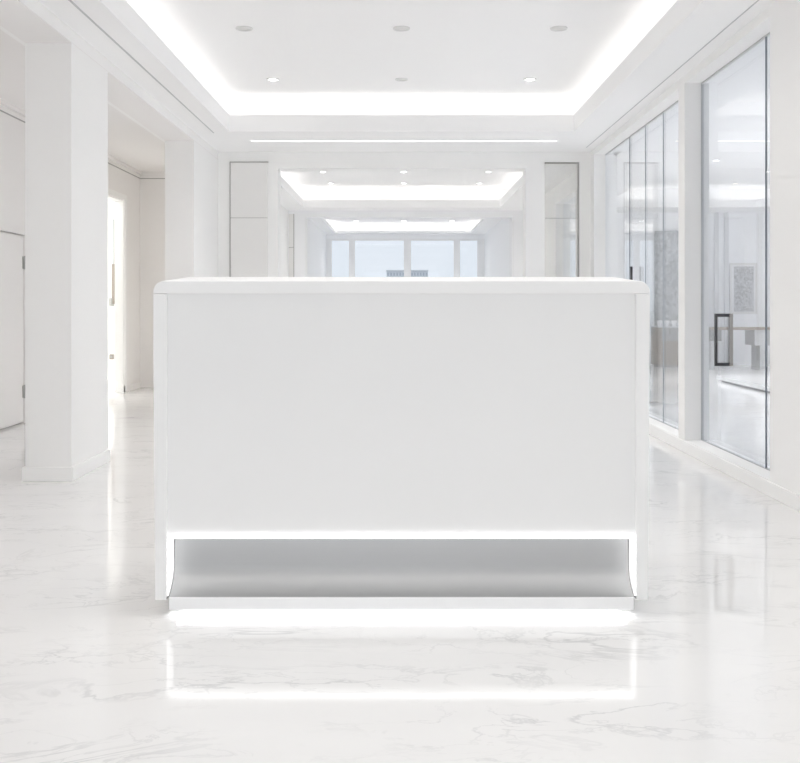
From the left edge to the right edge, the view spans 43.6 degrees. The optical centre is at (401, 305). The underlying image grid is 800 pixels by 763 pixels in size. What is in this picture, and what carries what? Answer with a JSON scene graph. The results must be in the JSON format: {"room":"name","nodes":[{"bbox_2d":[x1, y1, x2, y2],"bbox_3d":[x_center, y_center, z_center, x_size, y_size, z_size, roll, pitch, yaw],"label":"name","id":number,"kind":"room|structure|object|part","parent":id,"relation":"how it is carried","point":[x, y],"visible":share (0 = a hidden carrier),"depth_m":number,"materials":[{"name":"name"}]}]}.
{"room":"reception lobby","nodes":[
{"label":"reception lobby","id":0,"kind":"room"},
{"bbox_2d":[0,105,139,423],"bbox_3d":[-3.455,-0.370,5.000,0.110,2.860,16.000,0,0,0],"label":"wall","id":1,"kind":"structure","parent":0,"point":[12,130],"depth_m":9.02,"materials":[{"name":"white paint"}]},
{"bbox_2d":[0,224,24,428],"bbox_3d":[-3.442,0.185,8.460,0.116,1.750,1.220,0,0,0],"label":"door","id":2,"kind":"structure","parent":1,"relation":"in","point":[12,258],"depth_m":8.71,"materials":[{"name":"white paint"}]},
{"bbox_3d":[-3.394,0.185,8.460,0.012,1.750,1.220,0,0,0],"label":"frame","id":3,"kind":"part","parent":2,"relation":"part of","materials":[{"name":"white paint"}]},
{"bbox_2d":[108,188,126,392],"bbox_3d":[-3.445,-0.150,11.575,0.130,2.420,1.490,0,0,0],"label":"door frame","id":4,"kind":"structure","parent":1,"relation":"in","point":[120,205],"depth_m":12.24,"materials":[{"name":"white paint"}]},
{"bbox_2d":[0,29,164,171],"bbox_3d":[-2.910,-1.770,5.000,1.180,0.060,16.000,0,0,0],"label":"ceiling","id":5,"kind":"structure","parent":0,"point":[129,142],"depth_m":9.69,"materials":[{"name":"white paint"}]},
{"bbox_2d":[108,200,114,378],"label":"door","id":6,"kind":"structure","parent":0,"point":[111,204],"depth_m":14.50,"materials":[{"name":"white paint"}]},
{"bbox_2d":[0,99,164,174],"bbox_3d":[-2.870,-1.722,5.000,1.060,0.035,16.000,0,0,0],"label":"crown molding","id":7,"kind":"structure","parent":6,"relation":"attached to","point":[2,102],"depth_m":11.80,"materials":[{"name":"white paint"}]},
{"bbox_2d":[0,110,164,178],"bbox_3d":[-2.870,-1.657,5.000,1.060,0.010,16.000,0,0,0],"label":"trim","id":8,"kind":"structure","parent":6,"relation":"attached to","point":[0,110],"depth_m":11.93,"materials":[{"name":"grey paint"}]},
{"bbox_2d":[109,219,114,305],"bbox_3d":[-4.178,-0.627,14.435,0.052,1.254,0.130,0,0,0],"label":"door handle","id":9,"kind":"object","parent":6,"relation":"attached to","point":[111,300],"visible":0.91,"depth_m":14.42,"materials":[{"name":"beige metal"}]},
{"bbox_3d":[-4.166,-0.317,14.460,0.029,0.577,0.080,0,0,0],"label":"rail","id":10,"kind":"part","parent":9,"relation":"part of","materials":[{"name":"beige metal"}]},
{"bbox_2d":[124,381,153,392],"bbox_3d":[-2.850,1.018,5.000,1.100,0.085,16.000,0,0,0],"label":"baseboard","id":11,"kind":"structure","parent":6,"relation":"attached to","point":[140,384],"depth_m":12.97,"materials":[{"name":"white paint"}]},
{"bbox_2d":[140,175,164,380],"bbox_3d":[-2.755,-0.370,13.060,1.510,2.860,0.120,0,0,0],"label":"wall","id":12,"kind":"structure","parent":0,"point":[152,191],"depth_m":13.00,"materials":[{"name":"white paint"}]},
{"bbox_2d":[281,205,287,276],"bbox_3d":[-2.140,-0.370,14.250,0.280,2.860,6.700,0,0,0],"label":"wall","id":13,"kind":"structure","parent":0,"point":[284,212],"depth_m":17.10,"materials":[{"name":"white paint"}]},
{"bbox_2d":[309,219,325,276],"bbox_3d":[-1.820,-0.310,20.760,0.100,2.740,5.480,0,0,0],"label":"wall","id":14,"kind":"structure","parent":0,"point":[317,237],"depth_m":20.82,"materials":[{"name":"white paint"}]},
{"bbox_2d":[0,365,799,762],"bbox_3d":[1.400,1.120,10.600,15.600,0.120,27.200,0,0,0],"label":"floor","id":15,"kind":"structure","parent":0,"point":[95,668],"depth_m":3.06,"materials":[{"name":"white stone"}]},
{"bbox_2d":[22,43,109,480],"bbox_3d":[-2.141,-0.267,6.435,0.308,2.654,0.776,0,0,0],"label":"column","id":16,"kind":"structure","parent":15,"relation":"on","point":[66,91],"depth_m":6.06,"materials":[{"name":"white paint"}]},
{"bbox_2d":[0,0,217,158],"bbox_3d":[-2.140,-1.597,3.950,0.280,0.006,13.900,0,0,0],"label":"beam","id":17,"kind":"structure","parent":16,"relation":"on","point":[16,17],"depth_m":7.10,"materials":[{"name":"white paint"}]},
{"bbox_2d":[165,141,217,280],"bbox_3d":[-2.141,-0.267,10.270,0.308,2.654,1.286,0,0,0],"label":"column","id":18,"kind":"structure","parent":15,"relation":"on","point":[191,172],"depth_m":9.64,"materials":[{"name":"white paint"}]},
{"bbox_2d":[153,277,649,609],"bbox_3d":[0.000,0.475,3.605,1.690,1.170,0.410,0,0,0],"label":"reception desk","id":19,"kind":"object","parent":15,"relation":"on","point":[321,443],"visible":1,"depth_m":3.42,"materials":[{"name":"white laminate"}]},
{"bbox_3d":[-0.822,0.479,3.605,0.046,1.041,0.410,0,0,0],"label":"panel","id":20,"kind":"part","parent":19,"relation":"part of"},
{"bbox_2d":[167,534,635,595],"bbox_3d":[0.000,0.885,3.452,1.597,0.207,0.084,0,0,0],"label":"light","id":21,"kind":"object","parent":19,"relation":"attached to","point":[204,564],"depth_m":3.49,"materials":[{"name":"white"}]},
{"bbox_3d":[0.000,0.907,3.482,1.587,0.252,0.146,0,0,0],"label":"kick plate","id":22,"kind":"part","parent":19,"relation":"part of","materials":[{"name":"silver metal"}]},
{"bbox_3d":[0.000,0.369,3.431,1.599,0.824,0.022,0,0,0],"label":"panel","id":23,"kind":"part","parent":19,"relation":"part of","materials":[{"name":"white laminate"}]},
{"bbox_3d":[0.822,0.479,3.605,0.046,1.041,0.410,0,0,0],"label":"panel","id":24,"kind":"part","parent":19,"relation":"part of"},
{"bbox_2d":[651,326,677,366],"bbox_3d":[4.835,0.706,17.465,0.830,0.707,0.570,0,0,0],"label":"counter","id":25,"kind":"object","parent":15,"relation":"on","point":[670,332],"depth_m":17.20,"materials":[{"name":"grey paint"}]},
{"bbox_2d":[651,327,661,340],"bbox_3d":[4.835,0.487,17.495,0.810,0.229,0.510,0,0,0],"label":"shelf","id":26,"kind":"object","parent":25,"relation":"attached to","point":[656,332],"depth_m":17.37,"materials":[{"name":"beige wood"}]},
{"bbox_2d":[656,320,662,325],"bbox_3d":[4.478,0.302,17.360,0.103,0.100,0.103,0,0,45],"label":"cup","id":27,"kind":"object","parent":25,"relation":"on","point":[659,322],"visible":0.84,"depth_m":17.33,"materials":[{"name":"white ceramic"}]},
{"bbox_2d":[651,326,677,327],"bbox_3d":[4.835,0.363,17.475,0.830,0.020,0.550,0,0,0],"label":"countertop","id":28,"kind":"structure","parent":25,"relation":"on","point":[651,326],"depth_m":17.20,"materials":[{"name":"grey paint"}]},
{"bbox_2d":[664,320,670,325],"bbox_3d":[4.606,0.302,17.360,0.103,0.100,0.103,0,0,45],"label":"cup","id":29,"kind":"object","parent":25,"relation":"on","point":[666,322],"visible":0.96,"depth_m":17.33,"materials":[{"name":"white ceramic"}]},
{"bbox_3d":[4.864,0.559,17.218,0.749,0.086,0.044,0,0,0],"label":"drawer rail","id":30,"kind":"part","parent":25,"relation":"part of","materials":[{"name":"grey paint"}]},
{"bbox_3d":[4.864,0.444,17.220,0.749,0.143,0.040,0,0,0],"label":"drawer","id":31,"kind":"part","parent":25,"relation":"part of","materials":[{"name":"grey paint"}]},
{"bbox_2d":[671,320,677,325],"bbox_3d":[4.734,0.302,17.360,0.103,0.100,0.103,0,0,45],"label":"cup","id":32,"kind":"object","parent":25,"relation":"on","point":[673,322],"visible":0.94,"depth_m":17.33,"materials":[{"name":"white ceramic"}]},
{"bbox_2d":[709,327,769,369],"bbox_3d":[5.719,0.709,16.850,1.195,0.703,0.500,0,0,0],"label":"console table","id":33,"kind":"object","parent":15,"relation":"on","point":[754,336],"visible":0.52,"depth_m":16.64,"materials":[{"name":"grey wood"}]},
{"bbox_3d":[5.175,0.821,16.850,0.042,0.479,0.420,0,0,0],"label":"leg","id":34,"kind":"part","parent":33,"relation":"part of","materials":[{"name":"grey paint"}]},
{"bbox_3d":[5.226,0.489,16.850,0.189,0.184,0.460,0,0,0],"label":"drawer","id":35,"kind":"part","parent":33,"relation":"part of","materials":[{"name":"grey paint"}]},
{"bbox_3d":[6.082,0.526,16.850,0.428,0.259,0.460,0,0,0],"label":"drawer","id":36,"kind":"part","parent":33,"relation":"part of","materials":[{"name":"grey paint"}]},
{"bbox_3d":[6.030,0.858,16.850,0.124,0.404,0.420,0,0,0],"label":"leg","id":37,"kind":"part","parent":33,"relation":"part of","materials":[{"name":"grey paint"}]},
{"bbox_2d":[716,376,769,392],"bbox_3d":[6.420,1.021,11.150,3.960,0.078,5.900,0,0,0],"label":"display platform","id":38,"kind":"object","parent":15,"relation":"on","point":[754,382],"visible":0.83,"depth_m":13.21,"materials":[{"name":"white stone"}]},
{"bbox_2d":[326,235,483,238],"bbox_3d":[0.090,-0.310,23.560,3.720,2.740,0.120,0,0,0],"label":"wall","id":39,"kind":"structure","parent":0,"point":[327,236],"depth_m":23.50,"materials":[{"name":"white paint"}]},
{"bbox_2d":[331,239,349,276],"bbox_3d":[-1.439,-0.435,23.555,0.458,2.290,0.070,0,0,0],"label":"window","id":40,"kind":"structure","parent":39,"relation":"in","point":[331,239],"depth_m":23.52,"materials":[{"name":"white metal"}]},
{"bbox_2d":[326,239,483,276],"bbox_3d":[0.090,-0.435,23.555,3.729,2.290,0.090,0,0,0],"label":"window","id":41,"kind":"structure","parent":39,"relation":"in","point":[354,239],"depth_m":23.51,"materials":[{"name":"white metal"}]},
{"bbox_2d":[410,239,454,276],"bbox_3d":[0.729,-0.435,23.555,1.058,2.290,0.070,0,0,0],"label":"window","id":42,"kind":"structure","parent":39,"relation":"in","point":[410,239],"depth_m":23.52,"materials":[{"name":"white metal"}]},
{"bbox_2d":[459,239,477,276],"bbox_3d":[1.580,-0.435,23.555,0.458,2.290,0.070,0,0,0],"label":"window","id":43,"kind":"structure","parent":39,"relation":"in","point":[459,239],"depth_m":23.52,"materials":[{"name":"white metal"}]},
{"bbox_2d":[288,211,522,276],"bbox_3d":[0.060,-0.310,17.800,4.680,2.740,0.400,0,0,0],"label":"wall","id":44,"kind":"structure","parent":0,"point":[299,216],"depth_m":17.60,"materials":[{"name":"white paint"}]},
{"bbox_2d":[289,214,293,276],"bbox_3d":[-1.937,-0.330,17.593,0.097,2.580,0.014,0,0,0],"label":"wall panel","id":45,"kind":"object","parent":44,"relation":"attached to","point":[291,216],"visible":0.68,"depth_m":17.59,"materials":[{"name":"white paint"}]},
{"bbox_3d":[-1.942,-1.327,17.594,0.085,0.585,0.012,0,0,0],"label":"panel","id":46,"kind":"part","parent":45,"relation":"part of","materials":[{"name":"white paint"}]},
{"bbox_3d":[-1.942,-0.033,17.594,0.085,1.985,0.012,0,0,0],"label":"panel","id":47,"kind":"part","parent":45,"relation":"part of","materials":[{"name":"white paint"}]},
{"bbox_2d":[305,217,513,276],"bbox_3d":[0.140,-0.250,17.800,3.680,2.620,0.440,0,0,0],"label":"trim","id":48,"kind":"structure","parent":44,"relation":"attached to","point":[511,220],"depth_m":17.64,"materials":[{"name":"white paint"}]},
{"bbox_2d":[38,0,775,234],"bbox_3d":[3.460,-1.890,10.350,11.480,0.420,26.700,0,0,0],"label":"ceiling","id":49,"kind":"structure","parent":0,"point":[337,64],"depth_m":8.74,"materials":[{"name":"white paint"}]},
{"bbox_2d":[68,0,213,132],"bbox_3d":[-1.821,-1.679,3.350,0.013,0.003,12.700,0,0,0],"label":"trim","id":50,"kind":"structure","parent":49,"relation":"attached to","point":[72,2],"depth_m":6.74,"materials":[{"name":"grey paint"}]},
{"bbox_2d":[235,26,252,31],"bbox_3d":[-1.155,-2.035,7.340,0.126,0.009,0.126,0,0,0],"label":"recessed light","id":51,"kind":"object","parent":49,"relation":"in","point":[239,28],"visible":1,"depth_m":7.33,"materials":[{"name":"white plastic"}]},
{"bbox_2d":[267,78,278,80],"bbox_3d":[-1.155,-2.035,8.990,0.116,0.009,0.116,0,0,0],"label":"recessed light","id":52,"kind":"object","parent":49,"relation":"in","point":[268,79],"visible":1,"depth_m":8.99,"materials":[{"name":"white plastic"}]},
{"bbox_2d":[393,26,409,31],"bbox_3d":[0.000,-2.035,7.340,0.126,0.009,0.126,0,0,0],"label":"recessed light","id":53,"kind":"object","parent":49,"relation":"in","point":[396,28],"visible":1,"depth_m":7.33,"materials":[{"name":"white plastic"}]},
{"bbox_2d":[395,78,407,80],"bbox_3d":[0.000,-2.035,8.990,0.116,0.009,0.116,0,0,0],"label":"recessed light","id":54,"kind":"object","parent":49,"relation":"in","point":[396,79],"visible":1,"depth_m":8.99,"materials":[{"name":"white plastic"}]},
{"bbox_2d":[250,140,557,141],"bbox_3d":[0.025,-1.677,10.160,3.110,0.006,0.100,0,0,0],"label":"recessed light","id":55,"kind":"object","parent":49,"relation":"in","point":[250,140],"visible":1,"depth_m":10.13,"materials":[{"name":"white paint"}]},
{"bbox_2d":[252,141,555,141],"bbox_3d":[0.025,-1.675,10.160,3.090,0.002,0.040,0,0,0],"label":"diffuser","id":56,"kind":"object","parent":55,"relation":"attached to","point":[252,141],"depth_m":10.18,"materials":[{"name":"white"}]},
{"bbox_2d":[524,78,535,80],"bbox_3d":[1.155,-2.035,8.990,0.116,0.009,0.116,0,0,0],"label":"recessed light","id":57,"kind":"object","parent":49,"relation":"in","point":[525,79],"visible":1,"depth_m":8.99,"materials":[{"name":"white plastic"}]},
{"bbox_2d":[550,26,567,31],"bbox_3d":[1.155,-2.035,7.340,0.126,0.009,0.126,0,0,0],"label":"recessed light","id":58,"kind":"object","parent":49,"relation":"in","point":[554,28],"visible":1,"depth_m":7.33,"materials":[{"name":"white plastic"}]},
{"bbox_2d":[218,152,612,276],"bbox_3d":[0.015,-0.310,11.025,4.590,2.740,0.250,0,0,0],"label":"wall","id":59,"kind":"structure","parent":0,"point":[532,164],"depth_m":10.90,"materials":[{"name":"white paint"}]},
{"bbox_2d":[230,162,267,276],"bbox_3d":[-1.661,-0.301,10.893,0.422,2.542,0.014,0,0,0],"label":"wall panel","id":60,"kind":"object","parent":59,"relation":"attached to","point":[248,180],"visible":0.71,"depth_m":10.89,"materials":[{"name":"white paint"}]},
{"bbox_3d":[-1.660,-1.262,10.894,0.404,0.599,0.012,0,0,0],"label":"panel","id":61,"kind":"part","parent":60,"relation":"part of","materials":[{"name":"white paint"}]},
{"bbox_3d":[-1.660,0.002,10.894,0.404,1.917,0.012,0,0,0],"label":"panel","id":62,"kind":"part","parent":60,"relation":"part of","materials":[{"name":"white paint"}]},
{"bbox_2d":[545,162,578,276],"bbox_3d":[1.747,-0.254,10.925,0.382,2.628,0.040,0,0,0],"label":"window","id":63,"kind":"structure","parent":59,"relation":"in","point":[577,163],"depth_m":10.92,"materials":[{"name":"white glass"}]},
{"bbox_2d":[484,219,508,276],"bbox_3d":[2.000,-0.310,20.760,0.100,2.740,5.480,0,0,0],"label":"wall","id":64,"kind":"structure","parent":0,"point":[496,240],"depth_m":20.31,"materials":[{"name":"white paint"}]},
{"bbox_2d":[545,155,616,277],"bbox_3d":[2.280,-0.360,14.375,0.240,2.840,6.450,0,0,0],"label":"wall","id":65,"kind":"structure","parent":0,"point":[558,204],"depth_m":14.00,"materials":[{"name":"white paint"}]},
{"bbox_2d":[573,213,769,364],"bbox_3d":[5.718,-0.310,10.860,6.965,2.740,14.520,0,0,0],"label":"wall","id":66,"kind":"structure","parent":0,"point":[746,230],"depth_m":18.00,"materials":[{"name":"white paint"}]},
{"bbox_2d":[654,231,677,325],"bbox_3d":[4.918,-0.145,17.974,0.736,2.410,0.048,0,0,0],"label":"mosaic panel","id":67,"kind":"object","parent":66,"relation":"attached to","point":[670,237],"visible":0.31,"depth_m":17.95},
{"bbox_2d":[714,212,718,362],"bbox_3d":[5.655,-0.310,17.970,0.070,2.740,0.060,0,0,0],"label":"pilaster","id":68,"kind":"object","parent":66,"relation":"attached to","point":[716,214],"visible":0.64,"depth_m":17.94,"materials":[{"name":"white paint"}]},
{"bbox_2d":[724,212,728,362],"bbox_3d":[5.835,-0.310,17.970,0.070,2.740,0.060,0,0,0],"label":"pilaster","id":69,"kind":"object","parent":66,"relation":"attached to","point":[726,214],"visible":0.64,"depth_m":17.94,"materials":[{"name":"white paint"}]},
{"bbox_2d":[729,263,756,313],"bbox_3d":[6.141,-0.315,17.975,0.494,0.916,0.050,0,0,0],"label":"framed print","id":70,"kind":"object","parent":66,"relation":"attached to","point":[742,276],"visible":0.98,"depth_m":17.96,"materials":[{"name":"white paper"}]},
{"bbox_2d":[590,0,799,495],"bbox_3d":[2.147,-0.310,4.075,0.175,2.740,14.150,0,0,0],"label":"wall","id":71,"kind":"structure","parent":0,"point":[781,18],"depth_m":6.24,"materials":[{"name":"white paint"}]},
{"bbox_2d":[605,137,628,154],"bbox_3d":[2.186,-0.323,10.135,0.018,2.594,1.130,0,0,0],"label":"window","id":72,"kind":"structure","parent":71,"relation":"in","point":[614,148],"depth_m":10.13,"materials":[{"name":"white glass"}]},
{"bbox_2d":[629,125,644,279],"bbox_3d":[2.163,-0.323,9.261,0.065,2.594,0.622,0,0,0],"label":"window","id":73,"kind":"structure","parent":71,"relation":"in","point":[641,128],"depth_m":9.56,"materials":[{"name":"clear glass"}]},
{"bbox_3d":[2.155,-0.129,9.313,0.049,0.477,0.026,0,0,0],"label":"handle","id":74,"kind":"part","parent":73,"relation":"part of","materials":[{"name":"brown metal"}]},
{"bbox_2d":[645,112,662,422],"bbox_3d":[2.186,-0.323,8.646,0.018,2.594,0.612,0,0,0],"label":"window","id":75,"kind":"structure","parent":71,"relation":"in","point":[660,114],"depth_m":8.94,"materials":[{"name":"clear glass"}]},
{"bbox_2d":[663,101,677,429],"bbox_3d":[2.186,-0.323,7.891,0.018,2.594,0.902,0,0,0],"label":"window","id":76,"kind":"structure","parent":71,"relation":"in","point":[676,102],"depth_m":8.33,"materials":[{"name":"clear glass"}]},
{"bbox_2d":[586,0,758,147],"bbox_3d":[1.959,-1.679,3.800,0.008,0.003,13.600,0,0,0],"label":"trim","id":77,"kind":"structure","parent":71,"relation":"attached to","point":[757,0],"depth_m":6.89,"materials":[{"name":"grey paint"}]},
{"bbox_2d":[649,424,799,511],"bbox_3d":[2.054,1.020,3.950,0.012,0.080,13.900,0,0,0],"label":"baseboard","id":78,"kind":"structure","parent":71,"relation":"attached to","point":[779,493],"depth_m":6.17,"materials":[{"name":"white paint"}]},
{"bbox_2d":[701,32,769,470],"bbox_3d":[2.190,-0.323,6.430,0.120,2.594,1.680,0,0,0],"label":"door","id":79,"kind":"structure","parent":71,"relation":"in","point":[730,316],"depth_m":6.79,"materials":[{"name":"clear glass"},{"name":"light grey lacquer"},{"name":"dark grey metal"}]},
{"label":"outside","id":80,"kind":"structure","parent":0,"visible":0},
{"bbox_3d":[0.000,1.360,143.000,180.000,0.200,234.000,0,0,0],"label":"ground","id":81,"kind":"structure","parent":80,"visible":0},
{"bbox_2d":[386,270,403,276],"bbox_3d":[-0.760,-1.705,133.975,2.479,5.930,8.250,0,0,0],"label":"building","id":82,"kind":"structure","parent":81,"relation":"on","point":[389,273],"depth_m":130.01,"materials":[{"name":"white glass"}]},
{"bbox_2d":[411,270,427,276],"bbox_3d":[2.308,-1.705,133.975,2.375,5.930,8.250,0,0,0],"label":"building","id":83,"kind":"structure","parent":81,"relation":"on","point":[414,273],"depth_m":130.01,"materials":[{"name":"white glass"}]}
]}

